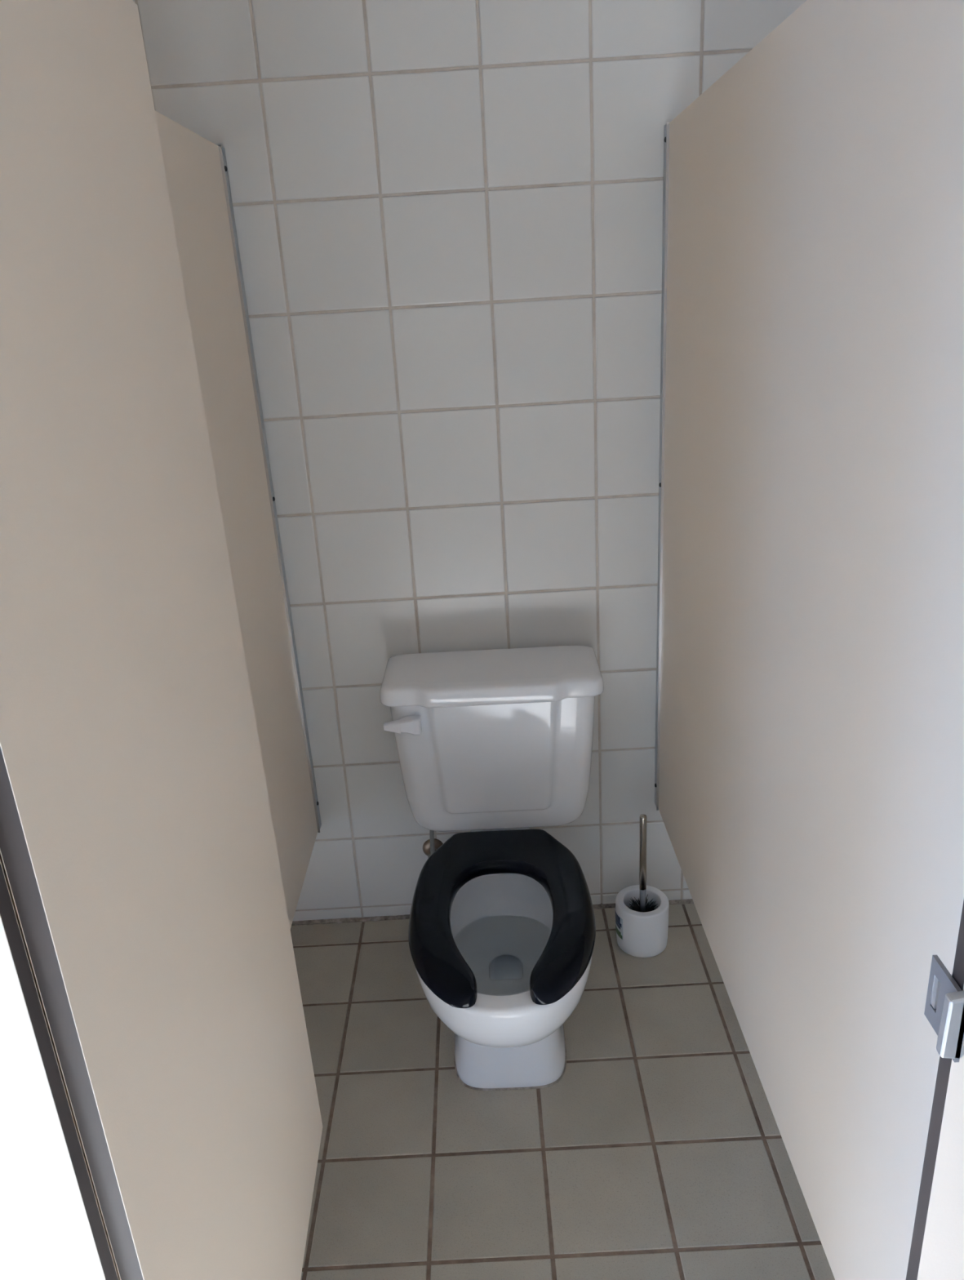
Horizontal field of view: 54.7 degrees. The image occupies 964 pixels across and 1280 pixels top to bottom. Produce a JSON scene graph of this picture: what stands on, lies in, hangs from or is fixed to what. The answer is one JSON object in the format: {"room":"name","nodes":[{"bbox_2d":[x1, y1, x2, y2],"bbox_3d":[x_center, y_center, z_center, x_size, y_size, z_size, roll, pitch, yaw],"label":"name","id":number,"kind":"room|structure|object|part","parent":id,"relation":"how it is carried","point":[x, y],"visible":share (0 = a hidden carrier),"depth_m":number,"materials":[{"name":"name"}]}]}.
{"room":"public toilet stall","nodes":[
{"label":"public toilet stall","id":0,"kind":"room"},
{"bbox_2d":[132,0,806,920],"bbox_3d":[-0.050,-0.497,1.977,3.450,2.600,0.121,-3,21,0],"label":"wall","id":1,"kind":"structure","parent":0,"point":[448,214],"depth_m":1.87,"materials":[{"name":"tile"}]},
{"bbox_2d":[0,111,321,1279],"bbox_3d":[-0.436,0.028,1.310,0.036,1.468,1.486,-3,21,0],"label":"partition panel","id":2,"kind":"object","parent":1,"relation":"attached to","point":[196,169],"visible":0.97,"depth_m":1.75,"materials":[{"name":"beige laminate"}]},
{"bbox_2d":[422,830,443,858],"bbox_3d":[-0.122,0.471,2.230,0.054,0.177,0.091,-3,21,0],"label":"supply valve","id":3,"kind":"object","parent":1,"relation":"attached to","point":[430,846],"visible":0.48,"depth_m":2.28,"materials":[{"name":"metal"}]},
{"bbox_2d":[654,0,963,1279],"bbox_3d":[0.398,-0.030,1.300,0.030,1.470,1.486,-3,21,0],"label":"partition panel","id":4,"kind":"object","parent":1,"relation":"attached to","point":[809,766],"visible":1,"depth_m":1.06,"materials":[{"name":"beige laminate"}]},
{"bbox_2d":[290,898,835,1279],"bbox_3d":[0.050,1.435,0.561,3.450,0.129,4.140,-3,21,0],"label":"floor","id":5,"kind":"structure","parent":0,"point":[658,1152],"depth_m":1.73,"materials":[{"name":"tile"}]},
{"bbox_2d":[0,860,118,1279],"bbox_3d":[-0.358,0.402,0.649,0.180,1.800,0.020,-3,21,0],"label":"pilaster","id":6,"kind":"object","parent":5,"relation":"on","point":[51,1227],"visible":1,"depth_m":0.62,"materials":[{"name":"beige laminate"}]},
{"bbox_2d":[0,0,322,1279],"bbox_3d":[-0.285,0.174,0.875,0.026,1.457,0.620,-4,21,-1],"label":"door","id":7,"kind":"structure","parent":6,"relation":"attached to","point":[139,852],"depth_m":0.75,"materials":[{"name":"beige laminate"}]},
{"bbox_2d":[379,645,604,1090],"bbox_3d":[0.038,0.490,1.871,0.467,0.723,0.757,-3,21,1],"label":"toilet","id":8,"kind":"object","parent":5,"relation":"on","point":[496,745],"visible":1,"depth_m":1.93,"materials":[{"name":"white ceramic"}]},
{"bbox_3d":[-0.166,0.179,1.934,0.078,0.036,0.027,-3,21,1],"label":"flush lever","id":9,"kind":"part","parent":8,"relation":"part of","materials":[{"name":"white plastic"}]},
{"bbox_3d":[0.020,0.076,2.001,0.467,0.040,0.220,-3,21,1],"label":"tank lid","id":10,"kind":"part","parent":8,"relation":"part of","materials":[{"name":"white ceramic"}]},
{"bbox_3d":[0.030,0.244,2.072,0.436,0.340,0.198,-3,21,1],"label":"tank","id":11,"kind":"part","parent":8,"relation":"part of","materials":[{"name":"white ceramic"}]},
{"bbox_3d":[0.036,0.496,1.744,0.344,0.025,0.502,-3,21,1],"label":"seat","id":12,"kind":"part","parent":8,"relation":"part of","materials":[{"name":"black plastic"}]},
{"bbox_3d":[0.048,0.655,1.913,0.340,0.386,0.719,-3,21,1],"label":"bowl","id":13,"kind":"part","parent":8,"relation":"part of","materials":[{"name":"white ceramic"}]},
{"bbox_2d":[615,884,669,957],"bbox_3d":[0.379,0.666,2.208,0.125,0.119,0.124,-3,21,0],"label":"brush holder","id":14,"kind":"object","parent":5,"relation":"on","point":[638,934],"visible":0.96,"depth_m":2.17,"materials":[{"name":"white plastic"}]},
{"bbox_2d":[615,911,620,923],"bbox_3d":[0.318,0.646,2.196,0.005,0.015,0.049,-4,21,-2],"label":"print","id":15,"kind":"object","parent":14,"relation":"on","point":[617,913],"depth_m":2.18,"materials":[{"name":"blue"}]},
{"bbox_2d":[615,927,622,938],"bbox_3d":[0.322,0.688,2.208,0.007,0.010,0.055,-6,21,-6],"label":"print","id":16,"kind":"object","parent":14,"relation":"on","point":[619,931],"depth_m":2.19,"materials":[{"name":"green paper"}]},
{"bbox_2d":[627,813,657,911],"bbox_3d":[0.373,0.551,2.164,0.075,0.331,0.075,-3,21,0],"label":"toilet brush","id":17,"kind":"object","parent":14,"relation":"in","point":[642,906],"visible":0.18,"depth_m":2.15,"materials":[{"name":"silver metal"}]},
{"bbox_3d":[0.370,0.489,2.140,0.016,0.197,0.016,-3,21,0],"label":"handle","id":18,"kind":"part","parent":17,"relation":"part of","materials":[{"name":"silver metal"}]},
{"bbox_2d":[905,896,963,1279],"bbox_3d":[0.397,0.359,0.643,0.184,1.800,0.020,-3,21,0],"label":"pilaster","id":19,"kind":"object","parent":5,"relation":"on","point":[936,1252],"visible":1,"depth_m":0.64,"materials":[{"name":"beige laminate"}]},
{"bbox_2d":[924,955,963,1062],"bbox_3d":[0.308,0.235,0.601,0.038,0.053,0.042,-3,21,0],"label":"latch keeper","id":20,"kind":"object","parent":19,"relation":"attached to","point":[944,1002],"visible":1,"depth_m":0.59,"materials":[{"name":"grey metal"}]}
]}

